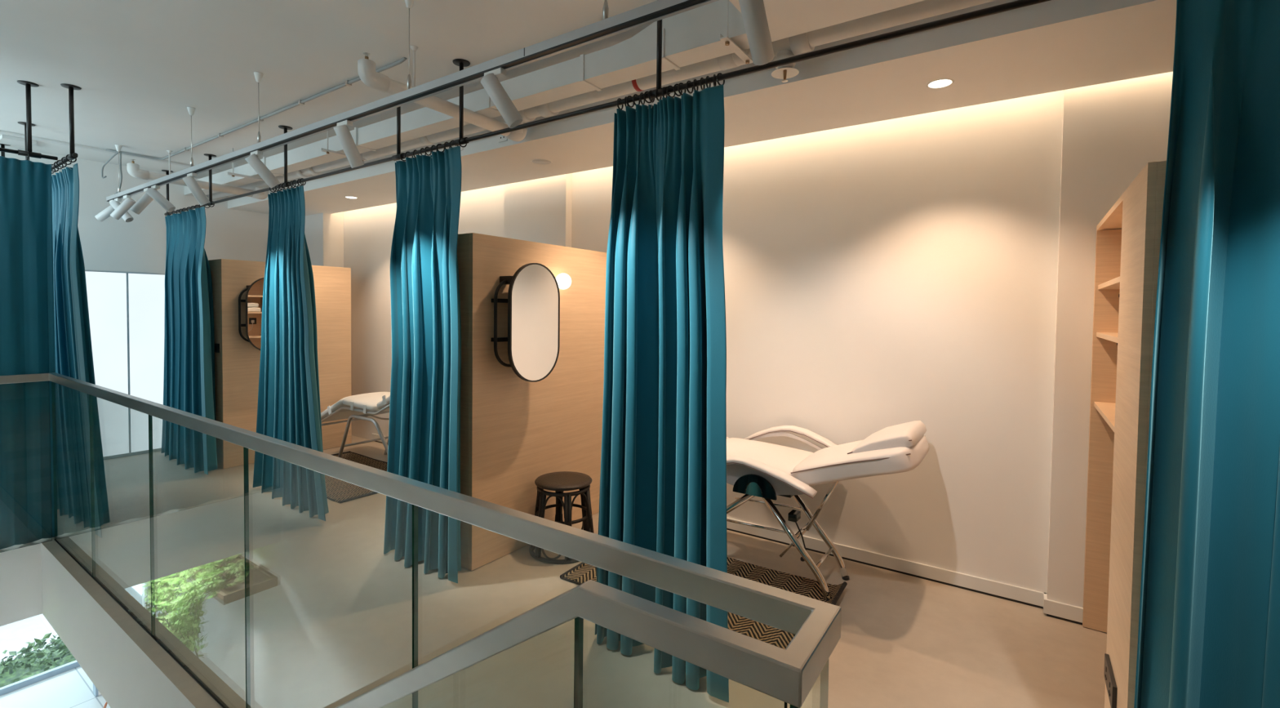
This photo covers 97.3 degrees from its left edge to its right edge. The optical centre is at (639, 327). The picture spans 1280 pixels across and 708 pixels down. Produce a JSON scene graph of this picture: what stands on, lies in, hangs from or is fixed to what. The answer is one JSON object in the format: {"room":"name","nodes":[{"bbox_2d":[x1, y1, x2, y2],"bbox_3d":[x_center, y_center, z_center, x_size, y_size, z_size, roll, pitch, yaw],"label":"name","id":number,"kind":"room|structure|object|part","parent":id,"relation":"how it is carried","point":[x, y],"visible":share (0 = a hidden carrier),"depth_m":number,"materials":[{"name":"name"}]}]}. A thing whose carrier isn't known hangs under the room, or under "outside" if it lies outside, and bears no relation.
{"room":"beauty treatment salon","nodes":[
{"label":"beauty treatment salon","id":0,"kind":"room"},
{"bbox_2d":[0,134,36,147],"bbox_3d":[-5.344,-1.591,4.828,0.250,0.030,0.200,2,2,34],"label":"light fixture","id":1,"kind":"object","parent":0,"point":[6,140],"visible":0.73,"depth_m":4.78,"materials":[{"name":"white metal"}]},
{"bbox_2d":[0,613,58,662],"bbox_3d":[-10.613,4.267,13.885,15.050,0.100,13.200,2,2,34],"label":"ground","id":2,"kind":"structure","parent":0,"point":[14,636],"depth_m":8.10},
{"bbox_2d":[0,632,75,687],"bbox_3d":[-7.530,4.085,5.888,0.844,0.810,4.246,2,2,34],"label":"hedge","id":3,"kind":"object","parent":2,"relation":"on","point":[34,662],"visible":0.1,"depth_m":6.51,"materials":[{"name":"green plant"}]},
{"bbox_2d":[0,665,111,707],"bbox_3d":[-1.627,4.093,3.042,11.900,0.100,4.240,2,2,34],"label":"floor","id":4,"kind":"structure","parent":0,"point":[73,687],"depth_m":5.98,"materials":[{"name":"white tile"}]},
{"bbox_2d":[0,145,268,273],"bbox_3d":[-5.399,-0.153,5.587,0.120,2.950,4.140,2,2,34],"label":"wall","id":5,"kind":"structure","parent":0,"point":[111,244],"depth_m":5.79,"materials":[{"name":"white paint"}]},
{"bbox_2d":[84,269,130,459],"bbox_3d":[-5.538,0.385,5.337,0.040,1.885,1.050,2,2,34],"label":"window","id":6,"kind":"structure","parent":5,"relation":"in","point":[107,291],"depth_m":5.66,"materials":[{"name":"glass"}]},
{"bbox_2d":[127,271,164,455],"bbox_3d":[-4.946,0.366,6.203,0.040,1.885,1.050,2,2,34],"label":"window","id":7,"kind":"structure","parent":5,"relation":"in","point":[145,291],"depth_m":5.88,"materials":[{"name":"glass"}]},
{"bbox_2d":[206,0,996,199],"bbox_3d":[-0.437,-1.345,3.334,10.550,0.130,0.130,2,2,34],"label":"curtain rail","id":8,"kind":"object","parent":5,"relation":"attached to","point":[806,42],"visible":0.51,"depth_m":2.82,"materials":[{"name":"black metal"}]},
{"bbox_2d":[771,49,799,82],"bbox_3d":[0.671,-1.209,2.604,0.126,0.143,0.126,2,2,34],"label":"sprinkler","id":9,"kind":"object","parent":8,"relation":"attached to","point":[788,71],"visible":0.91,"depth_m":2.59,"materials":[{"name":"white plastic"}]},
{"bbox_2d":[774,54,795,68],"bbox_3d":[0.671,-1.225,2.603,0.093,0.030,0.093,2,2,34],"label":"socket","id":10,"kind":"object","parent":9,"relation":"attached to","point":[778,56],"depth_m":2.58,"materials":[{"name":"white plastic"}]},
{"bbox_3d":[0.671,-1.183,2.605,0.126,0.018,0.126,2,2,34],"label":"plate","id":11,"kind":"part","parent":9,"relation":"part of","materials":[{"name":"white plastic"}]},
{"bbox_2d":[0,0,657,178],"bbox_3d":[-0.962,-1.538,2.556,10.750,0.100,4.390,2,2,34],"label":"ceiling","id":12,"kind":"structure","parent":0,"point":[138,66],"depth_m":3.16,"materials":[{"name":"paint"}]},
{"bbox_2d":[0,80,57,159],"bbox_3d":[-4.214,-1.310,3.126,0.096,0.463,1.375,2,2,34],"label":"curtain rod","id":13,"kind":"object","parent":12,"relation":"hanging from","point":[28,85],"visible":1,"depth_m":3.58,"materials":[{"name":"black metal"}]},
{"bbox_2d":[0,151,57,549],"bbox_3d":[-4.238,0.150,3.155,0.056,2.528,1.347,2,2,34],"label":"curtain","id":14,"kind":"object","parent":13,"relation":"hanging from","point":[27,320],"visible":0.98,"depth_m":3.60,"materials":[{"name":"teal fabric"}]},
{"bbox_3d":[-4.216,-1.095,3.132,0.022,0.022,1.375,2,2,34],"label":"rod","id":15,"kind":"part","parent":13,"relation":"part of","materials":[{"name":"black metal"}]},
{"bbox_2d":[0,83,81,169],"bbox_3d":[-4.621,-1.349,4.284,2.470,0.463,0.096,2,2,34],"label":"curtain rod","id":16,"kind":"object","parent":12,"relation":"hanging from","point":[73,155],"visible":0.62,"depth_m":3.63,"materials":[{"name":"black metal"}]},
{"bbox_3d":[-4.623,-1.134,4.290,2.470,0.022,0.022,2,2,34],"label":"rod","id":17,"kind":"part","parent":16,"relation":"part of","materials":[{"name":"black metal"}]},
{"bbox_2d":[51,154,110,537],"bbox_3d":[-3.975,0.122,3.968,1.073,2.514,0.229,2,2,34],"label":"curtain","id":18,"kind":"object","parent":16,"relation":"hanging from","point":[73,357],"visible":0.84,"depth_m":3.86,"materials":[{"name":"teal fabric"}]},
{"bbox_2d":[0,130,223,172],"bbox_3d":[-5.091,-1.591,4.746,0.060,0.018,2.950,2,2,34],"label":"conduit","id":19,"kind":"object","parent":12,"relation":"attached to","point":[3,132],"visible":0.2,"depth_m":4.99,"materials":[{"name":"white metal"}]},
{"bbox_2d":[126,150,269,199],"bbox_3d":[-4.114,-1.448,5.315,0.126,0.316,1.098,2,2,34],"label":"pipe","id":20,"kind":"object","parent":12,"relation":"hanging from","point":[133,169],"visible":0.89,"depth_m":5.27,"materials":[{"name":"white metal"}]},
{"bbox_3d":[-4.273,-1.493,5.115,0.012,0.212,0.012,0,2,-33],"label":"hanger rod","id":21,"kind":"part","parent":20,"relation":"part of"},
{"bbox_2d":[226,147,264,181],"bbox_3d":[-3.527,-1.469,5.145,0.036,0.250,0.410,2,2,34],"label":"hanger","id":22,"kind":"object","parent":12,"relation":"attached to","point":[233,174],"visible":0.49,"depth_m":5.07,"materials":[{"name":"white metal"}]},
{"bbox_2d":[106,57,407,159],"bbox_3d":[-3.056,-1.550,4.116,3.972,0.034,0.406,2,2,34],"label":"conduit","id":23,"kind":"object","parent":12,"relation":"attached to","point":[347,82],"visible":1,"depth_m":4.02,"materials":[{"name":"metal"}]},
{"bbox_2d":[320,130,367,161],"bbox_3d":[-2.269,-1.431,4.329,0.036,0.250,0.340,2,2,34],"label":"hanger","id":24,"kind":"object","parent":12,"relation":"attached to","point":[327,150],"visible":0.57,"depth_m":4.25,"materials":[{"name":"white metal"}]},
{"bbox_2d":[106,0,719,201],"bbox_3d":[-1.489,-1.268,2.843,8.130,0.466,0.048,2,2,34],"label":"track","id":25,"kind":"object","parent":12,"relation":"hanging from","point":[659,10],"visible":0.97,"depth_m":2.32,"materials":[{"name":"metal"}]},
{"bbox_2d":[94,200,114,221],"bbox_3d":[-4.778,-1.046,5.066,0.194,0.195,0.087,0,2,-7],"label":"track spotlight","id":26,"kind":"object","parent":25,"relation":"attached to","point":[104,214],"visible":0.59,"depth_m":5.04,"materials":[{"name":"white plastic"}]},
{"bbox_2d":[101,151,119,177],"bbox_3d":[-4.747,-1.458,5.054,0.376,0.208,0.016,2,2,28],"label":"power cable","id":27,"kind":"object","parent":25,"relation":"hanging from","point":[117,153],"visible":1,"depth_m":5.10,"materials":[{"name":"white plastic"}]},
{"bbox_2d":[114,151,122,194],"bbox_3d":[-4.624,-1.368,4.994,0.165,0.373,0.031,2,2,34],"label":"power cable","id":28,"kind":"object","parent":25,"relation":"attached to","point":[121,172],"visible":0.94,"depth_m":4.97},
{"bbox_2d":[109,198,133,222],"bbox_3d":[-4.595,-1.035,4.990,0.181,0.207,0.077,1,2,2],"label":"track spotlight","id":29,"kind":"object","parent":25,"relation":"attached to","point":[115,203],"visible":0.65,"depth_m":4.97,"materials":[{"name":"white plastic"}]},
{"bbox_2d":[110,195,135,219],"bbox_3d":[-4.441,-1.027,4.840,0.174,0.211,0.089,0,2,-9],"label":"track spotlight","id":30,"kind":"object","parent":25,"relation":"attached to","point":[128,202],"visible":1,"depth_m":4.82,"materials":[{"name":"white plastic"}]},
{"bbox_2d":[129,187,153,214],"bbox_3d":[-3.994,-1.012,4.535,0.171,0.213,0.091,0,2,-12],"label":"track spotlight","id":31,"kind":"object","parent":25,"relation":"attached to","point":[145,199],"visible":0.73,"depth_m":4.51,"materials":[{"name":"white plastic"}]},
{"bbox_2d":[146,185,175,212],"bbox_3d":[-3.784,-1.012,4.444,0.187,0.202,0.088,0,2,-8],"label":"track spotlight","id":32,"kind":"object","parent":25,"relation":"attached to","point":[153,192],"visible":1,"depth_m":4.42,"materials":[{"name":"white plastic"}]},
{"bbox_2d":[182,172,209,205],"bbox_3d":[-3.176,-0.985,4.031,0.100,0.219,0.158,2,2,34],"label":"track spotlight","id":33,"kind":"object","parent":25,"relation":"attached to","point":[189,180],"visible":1,"depth_m":4.01,"materials":[{"name":"white plastic"}]},
{"bbox_2d":[244,150,279,188],"bbox_3d":[-2.313,-0.964,3.451,0.100,0.206,0.182,2,2,34],"label":"track spotlight","id":34,"kind":"object","parent":25,"relation":"attached to","point":[253,159],"visible":1,"depth_m":3.42,"materials":[{"name":"white plastic"}]},
{"bbox_2d":[333,120,364,168],"bbox_3d":[-1.484,-0.930,2.874,0.100,0.221,0.151,2,2,34],"label":"track spotlight","id":35,"kind":"object","parent":25,"relation":"attached to","point":[342,131],"visible":1,"depth_m":2.85,"materials":[{"name":"white plastic"}]},
{"bbox_2d":[480,67,523,128],"bbox_3d":[-0.546,-0.902,2.226,0.164,0.216,0.083,1,2,-4],"label":"track spotlight","id":36,"kind":"object","parent":25,"relation":"attached to","point":[490,82],"visible":1,"depth_m":2.20,"materials":[{"name":"white plastic"}]},
{"bbox_2d":[738,0,774,65],"bbox_3d":[0.345,-0.887,1.644,0.100,0.191,0.198,2,2,34],"label":"track spotlight","id":37,"kind":"object","parent":25,"relation":"attached to","point":[753,12],"visible":1,"depth_m":1.63,"materials":[{"name":"white plastic"}]},
{"bbox_2d":[357,45,527,142],"bbox_3d":[-1.058,-1.351,3.223,0.126,0.316,1.108,2,2,34],"label":"pipe","id":38,"kind":"object","parent":12,"relation":"hanging from","point":[367,73],"visible":0.88,"depth_m":3.08,"materials":[{"name":"white metal"}]},
{"bbox_3d":[-1.214,-1.396,3.027,0.012,0.212,0.012,1,2,12],"label":"hanger rod","id":39,"kind":"part","parent":38,"relation":"part of","materials":[{"name":"white metal"}]},
{"bbox_2d":[183,0,750,196],"bbox_3d":[-2.185,-1.446,4.295,6.575,0.215,0.156,2,2,34],"label":"ceiling beam","id":40,"kind":"structure","parent":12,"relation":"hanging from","point":[691,37],"depth_m":3.00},
{"bbox_2d":[161,0,1050,215],"bbox_3d":[-0.821,-1.270,3.077,10.090,0.463,0.096,2,2,34],"label":"curtain rod","id":41,"kind":"object","parent":12,"relation":"hanging from","point":[462,63],"visible":0.84,"depth_m":2.46,"materials":[{"name":"black metal"}]},
{"bbox_2d":[161,203,217,474],"bbox_3d":[-4.394,0.072,5.474,1.302,2.514,0.226,2,2,34],"label":"curtain","id":42,"kind":"object","parent":41,"relation":"hanging from","point":[188,382],"visible":0.96,"depth_m":5.35,"materials":[{"name":"teal fabric"}]},
{"bbox_2d":[253,177,328,520],"bbox_3d":[-2.715,0.124,4.401,1.277,2.512,0.172,2,2,34],"label":"curtain","id":43,"kind":"object","parent":41,"relation":"hanging from","point":[289,408],"visible":0.91,"depth_m":4.34,"materials":[{"name":"teal fabric"}]},
{"bbox_2d":[383,137,466,582],"bbox_3d":[-1.280,0.171,3.358,0.770,2.514,0.189,2,2,34],"label":"curtain","id":44,"kind":"object","parent":41,"relation":"hanging from","point":[424,446],"visible":0.93,"depth_m":3.32,"materials":[{"name":"teal fabric"}]},
{"bbox_2d":[595,72,728,702],"bbox_3d":[0.124,0.216,2.452,0.726,2.509,0.201,2,2,37],"label":"curtain","id":45,"kind":"object","parent":41,"relation":"hanging from","point":[663,474],"visible":0.91,"depth_m":2.40,"materials":[{"name":"teal fabric"}]},
{"bbox_2d":[1133,0,1279,707],"bbox_3d":[1.698,0.266,1.319,0.770,2.514,0.212,2,2,34],"label":"curtain","id":46,"kind":"object","parent":41,"relation":"hanging from","point":[1209,630],"visible":1,"depth_m":1.46,"materials":[{"name":"teal fabric"}]},
{"bbox_2d":[719,0,753,64],"bbox_3d":[0.437,-1.345,2.512,0.036,0.250,0.290,2,2,34],"label":"hanger","id":47,"kind":"object","parent":12,"relation":"attached to","point":[726,40],"visible":0.83,"depth_m":2.47,"materials":[{"name":"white metal"}]},
{"bbox_3d":[0.378,-1.343,2.426,0.007,0.250,0.007,1,2,12],"label":"rod","id":48,"kind":"part","parent":47,"relation":"part of","materials":[{"name":"white metal"}]},
{"bbox_2d":[728,0,924,41],"bbox_3d":[1.815,-1.301,0.797,3.970,0.205,1.410,2,2,34],"label":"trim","id":49,"kind":"structure","parent":12,"relation":"attached to","point":[786,19],"depth_m":2.24,"materials":[{"name":"paint"}]},
{"bbox_2d":[0,435,1106,707],"bbox_3d":[-1.563,1.677,3.067,11.950,0.470,4.240,2,2,34],"label":"floor","id":50,"kind":"structure","parent":0,"point":[331,611],"depth_m":2.85,"materials":[{"name":"concrete"}]},
{"bbox_2d":[208,258,351,468],"bbox_3d":[-3.862,0.330,6.006,0.650,1.986,1.232,2,2,34],"label":"partition wall","id":51,"kind":"structure","parent":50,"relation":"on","point":[237,363],"depth_m":5.51,"materials":[{"name":"brown wood"}]},
{"bbox_3d":[-4.208,0.341,5.509,0.600,1.986,0.020,2,2,34],"label":"panel","id":52,"kind":"part","parent":51,"relation":"part of","materials":[{"name":"brown wood"}]},
{"bbox_2d":[214,342,219,352],"bbox_3d":[-4.028,0.197,5.362,0.085,0.085,0.013,2,2,34],"label":"light switch","id":53,"kind":"object","parent":51,"relation":"attached to","point":[216,345],"visible":1,"depth_m":5.35,"materials":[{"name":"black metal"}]},
{"bbox_2d":[238,277,264,350],"bbox_3d":[-3.675,-0.125,5.536,0.166,0.736,0.454,2,2,34],"label":"wall mirror","id":54,"kind":"object","parent":51,"relation":"attached to","point":[254,295],"visible":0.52,"depth_m":5.39,"materials":[{"name":"black metal"}]},
{"bbox_3d":[-3.723,-0.122,5.515,0.020,0.544,0.364,2,2,34],"label":"rack frame","id":55,"kind":"part","parent":54,"relation":"part of","materials":[{"name":"black metal"}]},
{"bbox_2d":[324,450,387,502],"bbox_3d":[-2.731,1.355,5.227,1.492,0.026,0.872,2,2,35],"label":"woven rug","id":56,"kind":"object","parent":50,"relation":"on","point":[339,491],"visible":0.31,"depth_m":4.86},
{"bbox_2d":[320,391,390,457],"bbox_3d":[-2.430,0.865,5.475,1.885,1.001,0.573,2,2,34],"label":"bed","id":57,"kind":"object","parent":56,"relation":"on","point":[358,406],"visible":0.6,"depth_m":5.43,"materials":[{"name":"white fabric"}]},
{"bbox_3d":[-2.595,0.759,5.266,1.791,0.574,0.026,2,2,34],"label":"rail","id":58,"kind":"part","parent":57,"relation":"part of","materials":[{"name":"silver metal"}]},
{"bbox_3d":[-2.521,1.104,5.223,1.116,0.537,0.031,2,2,34],"label":"leg frame","id":59,"kind":"part","parent":57,"relation":"part of","materials":[{"name":"silver metal"}]},
{"bbox_3d":[-2.504,0.720,5.505,0.581,0.113,0.540,2,2,34],"label":"seat","id":60,"kind":"part","parent":57,"relation":"part of","materials":[{"name":"white fabric"}]},
{"bbox_3d":[-1.963,0.572,5.133,0.744,0.383,0.540,2,2,34],"label":"backrest","id":61,"kind":"part","parent":57,"relation":"part of","materials":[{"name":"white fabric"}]},
{"bbox_2d":[0,372,841,707],"bbox_3d":[-2.174,2.249,1.772,5.029,3.751,1.371,2,2,34],"label":"glass balustrade","id":62,"kind":"object","parent":50,"relation":"on","point":[788,675],"visible":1,"depth_m":1.03,"materials":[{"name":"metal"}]},
{"bbox_3d":[-3.995,0.871,3.466,0.012,1.060,0.510,2,2,34],"label":"glass panel","id":63,"kind":"part","parent":62,"relation":"part of","materials":[{"name":"clear glass"}]},
{"bbox_3d":[-3.476,0.878,3.445,0.896,1.060,0.012,2,2,34],"label":"glass panel","id":64,"kind":"part","parent":62,"relation":"part of","materials":[{"name":"clear glass"}]},
{"bbox_3d":[-2.690,0.903,2.909,0.990,1.060,0.012,2,2,34],"label":"glass panel","id":65,"kind":"part","parent":62,"relation":"part of","materials":[{"name":"clear glass"}]},
{"bbox_3d":[-1.853,0.930,2.338,1.021,1.060,0.012,2,2,34],"label":"glass panel","id":66,"kind":"part","parent":62,"relation":"part of","materials":[{"name":"clear glass"}]},
{"bbox_3d":[-1.009,0.957,1.762,1.009,1.060,0.012,2,2,34],"label":"glass panel","id":67,"kind":"part","parent":62,"relation":"part of","materials":[{"name":"clear glass"}]},
{"bbox_3d":[-0.153,0.984,1.178,1.047,1.060,0.012,2,2,34],"label":"glass panel","id":68,"kind":"part","parent":62,"relation":"part of","materials":[{"name":"clear glass"}]},
{"bbox_3d":[-0.408,1.301,1.165,0.710,1.668,0.012,2,2,34],"label":"glass panel","id":69,"kind":"part","parent":62,"relation":"part of","materials":[{"name":"clear glass"}]},
{"bbox_3d":[0.041,0.996,0.852,0.350,1.060,0.012,2,2,34],"label":"glass panel","id":70,"kind":"part","parent":62,"relation":"part of","materials":[{"name":"clear glass"}]},
{"bbox_3d":[0.236,0.999,0.814,0.012,1.060,0.138,2,2,34],"label":"glass panel","id":71,"kind":"part","parent":62,"relation":"part of","materials":[{"name":"clear glass"}]},
{"bbox_2d":[457,232,606,570],"bbox_3d":[-0.854,0.423,4.056,0.650,1.986,1.402,2,2,34],"label":"partition wall","id":72,"kind":"structure","parent":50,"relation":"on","point":[515,431],"depth_m":3.61,"materials":[{"name":"brown wood"}]},
{"bbox_3d":[-1.248,0.435,3.488,0.600,1.986,0.020,2,2,34],"label":"panel","id":73,"kind":"part","parent":72,"relation":"part of","materials":[{"name":"brown wood"}]},
{"bbox_2d":[490,262,559,382],"bbox_3d":[-0.716,-0.031,3.517,0.162,0.736,0.454,2,2,34],"label":"wall mirror","id":74,"kind":"object","parent":72,"relation":"attached to","point":[533,300],"visible":1,"depth_m":3.45,"materials":[{"name":"black metal"}]},
{"bbox_2d":[490,337,507,342],"bbox_3d":[-0.782,0.072,3.510,0.058,0.024,0.326,2,2,34],"label":"shelf","id":75,"kind":"object","parent":74,"relation":"attached to","point":[493,339],"depth_m":3.38,"materials":[{"name":"black metal"}]},
{"bbox_2d":[491,298,507,302],"bbox_3d":[-0.780,-0.163,3.503,0.058,0.024,0.326,2,2,34],"label":"shelf","id":76,"kind":"object","parent":74,"relation":"attached to","point":[493,300],"depth_m":3.38,"materials":[{"name":"black metal"}]},
{"bbox_3d":[-0.763,-0.028,3.494,0.020,0.544,0.364,2,2,34],"label":"rack frame","id":77,"kind":"part","parent":74,"relation":"part of","materials":[{"name":"black metal"}]},
{"bbox_2d":[555,273,571,288],"bbox_3d":[-0.525,-0.312,3.816,0.125,0.110,0.110,2,2,34],"label":"wall lamp","id":78,"kind":"object","parent":72,"relation":"attached to","point":[564,280],"visible":0.91,"depth_m":3.77,"materials":[{"name":"white plastic"}]},
{"bbox_2d":[528,471,593,564],"bbox_3d":[-0.494,1.205,3.635,0.433,0.465,0.433,2,2,34],"label":"wooden stool","id":79,"kind":"object","parent":50,"relation":"on","point":[560,482],"visible":0.7,"depth_m":3.54,"materials":[{"name":"black wood"}]},
{"bbox_3d":[-0.671,1.216,3.676,0.066,0.407,0.044,1,2,13],"label":"leg","id":80,"kind":"part","parent":79,"relation":"part of","materials":[{"name":"black wood"}]},
{"bbox_3d":[-0.618,1.222,3.503,0.045,0.407,0.067,2,2,43],"label":"leg","id":81,"kind":"part","parent":79,"relation":"part of","materials":[{"name":"black wood"}]},
{"bbox_3d":[-0.547,1.214,3.808,0.045,0.407,0.068,0,2,-17],"label":"leg","id":82,"kind":"part","parent":79,"relation":"part of","materials":[{"name":"black wood"}]},
{"bbox_3d":[-0.492,0.987,3.628,0.368,0.028,0.368,2,2,34],"label":"seat","id":83,"kind":"part","parent":79,"relation":"part of","materials":[{"name":"brown wood"}]},
{"bbox_3d":[-0.442,1.225,3.462,0.045,0.407,0.068,0,2,-17],"label":"leg","id":84,"kind":"part","parent":79,"relation":"part of","materials":[{"name":"black wood"}]},
{"bbox_3d":[-0.371,1.217,3.767,0.045,0.407,0.067,2,2,43],"label":"leg","id":85,"kind":"part","parent":79,"relation":"part of","materials":[{"name":"black wood"}]},
{"bbox_3d":[-0.319,1.223,3.594,0.066,0.407,0.044,1,2,13],"label":"leg","id":86,"kind":"part","parent":79,"relation":"part of","materials":[{"name":"black wood"}]},
{"bbox_2d":[560,556,847,648],"bbox_3d":[0.345,1.433,3.194,1.427,0.061,0.782,2,2,33],"label":"woven rug","id":87,"kind":"object","parent":50,"relation":"on","point":[582,572],"visible":0.16,"depth_m":3.17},
{"bbox_2d":[726,420,928,600],"bbox_3d":[0.781,0.977,3.357,1.640,0.973,0.785,2,2,34],"label":"massage table","id":88,"kind":"object","parent":87,"relation":"on","point":[765,470],"visible":0.73,"depth_m":3.03,"materials":[{"name":"white plastic"}]},
{"bbox_3d":[0.450,1.173,3.376,0.593,0.554,0.038,2,2,34],"label":"leg","id":89,"kind":"part","parent":88,"relation":"part of","materials":[{"name":"silver metal"}]},
{"bbox_3d":[0.620,0.873,3.052,0.100,0.078,0.008,2,2,34],"label":"hinge plate","id":90,"kind":"part","parent":88,"relation":"part of","materials":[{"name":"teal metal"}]},
{"bbox_3d":[0.633,0.813,3.068,0.630,0.157,0.012,2,2,34],"label":"arm","id":91,"kind":"part","parent":88,"relation":"part of","materials":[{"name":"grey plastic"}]},
{"bbox_3d":[0.706,0.805,3.400,0.622,0.146,0.570,2,2,34],"label":"seat","id":92,"kind":"part","parent":88,"relation":"part of","materials":[{"name":"white leather"}]},
{"bbox_3d":[0.600,0.781,3.053,0.706,0.140,0.084,2,2,34],"label":"armrest","id":93,"kind":"part","parent":88,"relation":"part of","materials":[{"name":"white plastic"}]},
{"bbox_3d":[0.809,0.901,3.331,0.330,0.030,0.460,2,2,34],"label":"under frame","id":94,"kind":"part","parent":88,"relation":"part of","materials":[{"name":"black metal"}]},
{"bbox_3d":[0.990,0.745,3.597,0.620,0.130,0.012,2,2,34],"label":"arm","id":95,"kind":"part","parent":88,"relation":"part of","materials":[{"name":"white leather"}]},
{"bbox_3d":[1.003,0.724,3.624,0.724,0.176,0.084,2,2,34],"label":"armrest","id":96,"kind":"part","parent":88,"relation":"part of","materials":[{"name":"white leather"}]},
{"bbox_3d":[0.842,1.181,3.109,0.446,0.560,0.038,2,2,34],"label":"leg","id":97,"kind":"part","parent":88,"relation":"part of","materials":[{"name":"silver metal"}]},
{"bbox_3d":[1.034,1.179,3.390,0.447,0.570,0.038,2,2,34],"label":"leg","id":98,"kind":"part","parent":88,"relation":"part of","materials":[{"name":"silver metal"}]},
{"bbox_3d":[1.204,0.710,3.057,0.618,0.296,0.580,2,2,34],"label":"backrest","id":99,"kind":"part","parent":88,"relation":"part of","materials":[{"name":"white leather"}]},
{"bbox_2d":[851,420,926,453],"bbox_3d":[1.322,0.598,2.998,0.312,0.183,0.470,2,2,34],"label":"pillow","id":100,"kind":"object","parent":88,"relation":"on","point":[909,436],"depth_m":2.83,"materials":[{"name":"white leather"}]},
{"bbox_2d":[1082,160,1166,707],"bbox_3d":[2.106,0.517,2.036,0.650,1.986,1.402,2,2,34],"label":"shelving unit","id":101,"kind":"object","parent":50,"relation":"on","point":[1127,258],"visible":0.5,"depth_m":1.88,"materials":[{"name":"brown wood"}]},
{"bbox_2d":[1093,401,1115,431],"bbox_3d":[2.123,0.387,2.301,0.348,0.022,0.880,2,2,34],"label":"shelf","id":102,"kind":"object","parent":101,"relation":"attached to","point":[1106,409],"depth_m":2.51,"materials":[{"name":"brown wood"}]},
{"bbox_2d":[1096,332,1118,342],"bbox_3d":[2.127,0.047,2.291,0.348,0.022,0.880,2,2,34],"label":"shelf","id":103,"kind":"object","parent":101,"relation":"attached to","point":[1105,336],"depth_m":2.46,"materials":[{"name":"brown wood"}]},
{"bbox_2d":[1097,276,1119,289],"bbox_3d":[2.129,-0.182,2.284,0.348,0.022,0.880,2,2,34],"label":"shelf","id":104,"kind":"object","parent":101,"relation":"attached to","point":[1113,284],"depth_m":2.49,"materials":[{"name":"brown wood"}]},
{"bbox_2d":[1103,653,1117,707],"bbox_3d":[1.604,1.208,1.922,0.014,0.083,0.220,2,2,34],"label":"power socket","id":105,"kind":"object","parent":101,"relation":"attached to","point":[1109,678],"visible":1,"depth_m":1.89,"materials":[{"name":"grey plastic"}]},
{"bbox_3d":[2.119,-0.466,2.018,0.600,0.020,1.382,2,2,34],"label":"panel","id":106,"kind":"part","parent":101,"relation":"part of","materials":[{"name":"brown wood"}]},
{"bbox_3d":[1.712,0.529,1.468,0.600,1.986,0.020,2,2,34],"label":"panel","id":107,"kind":"part","parent":101,"relation":"part of","materials":[{"name":"brown wood"}]},
{"bbox_2d":[304,71,1173,607],"bbox_3d":[-0.403,1.232,4.657,12.050,5.550,0.390,2,2,34],"label":"wall","id":108,"kind":"structure","parent":0,"point":[936,269],"depth_m":3.28,"materials":[{"name":"white paint"}]},
{"bbox_2d":[344,195,358,199],"bbox_3d":[-2.921,-1.312,5.695,0.122,0.004,0.122,2,2,34],"label":"recessed light","id":109,"kind":"object","parent":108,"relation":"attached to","point":[347,197],"visible":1,"depth_m":5.68,"materials":[{"name":"white plastic"}]},
{"bbox_2d":[498,134,507,142],"bbox_3d":[-0.937,-1.311,3.851,0.083,0.080,0.012,2,2,34],"label":"power socket","id":110,"kind":"object","parent":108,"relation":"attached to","point":[501,138],"visible":0.54,"depth_m":3.85,"materials":[{"name":"white plastic"}]},
{"bbox_2d":[530,158,552,164],"bbox_3d":[-0.739,-1.244,4.233,0.162,0.004,0.162,2,2,34],"label":"recessed light","id":111,"kind":"object","parent":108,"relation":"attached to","point":[539,161],"visible":1,"depth_m":4.24,"materials":[{"name":"white plastic"}]},
{"bbox_2d":[532,159,551,164],"bbox_3d":[-0.739,-1.244,4.233,0.140,0.001,0.140,2,2,34],"label":"grille","id":112,"kind":"object","parent":111,"relation":"attached to","point":[535,161],"depth_m":4.23,"materials":[{"name":"white metal"}]},
{"bbox_2d":[227,0,1176,215],"bbox_3d":[-0.124,-1.370,3.792,10.550,0.290,0.810,2,2,34],"label":"ceiling","id":113,"kind":"structure","parent":108,"relation":"attached to","point":[1051,46],"depth_m":2.75,"materials":[{"name":"white paint"}]},
{"bbox_2d":[925,78,954,88],"bbox_3d":[1.447,-1.173,2.714,0.122,0.004,0.122,2,2,34],"label":"recessed light","id":114,"kind":"object","parent":113,"relation":"in","point":[943,82],"visible":1,"depth_m":2.71,"materials":[{"name":"white plastic"}]},
{"bbox_2d":[928,80,951,88],"bbox_3d":[1.447,-1.174,2.714,0.100,0.001,0.100,2,2,34],"label":"diffuser","id":115,"kind":"object","parent":114,"relation":"attached to","point":[935,83],"depth_m":2.71,"materials":[{"name":"white plastic"}]},
{"bbox_2d":[371,433,1083,622],"bbox_3d":[-0.446,1.358,4.689,6.530,0.073,0.089,2,2,34],"label":"baseboard","id":116,"kind":"structure","parent":108,"relation":"attached to","point":[1073,612],"depth_m":3.26,"materials":[{"name":"white plastic"}]},
{"bbox_3d":[-5.566,2.813,7.050,0.950,2.130,2.020,2,2,34],"label":"wall","id":117,"kind":"structure","parent":0,"visible":0},
{"bbox_2d":[0,659,97,696],"bbox_3d":[-6.636,2.849,5.413,0.890,2.130,2.350,2,2,34],"label":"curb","id":118,"kind":"structure","parent":117,"relation":"in","point":[72,664],"depth_m":6.18,"materials":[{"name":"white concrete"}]},
{"bbox_3d":[-5.782,2.843,5.963,0.100,2.130,0.020,2,2,34],"label":"post","id":119,"kind":"part","parent":118,"relation":"part of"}
]}

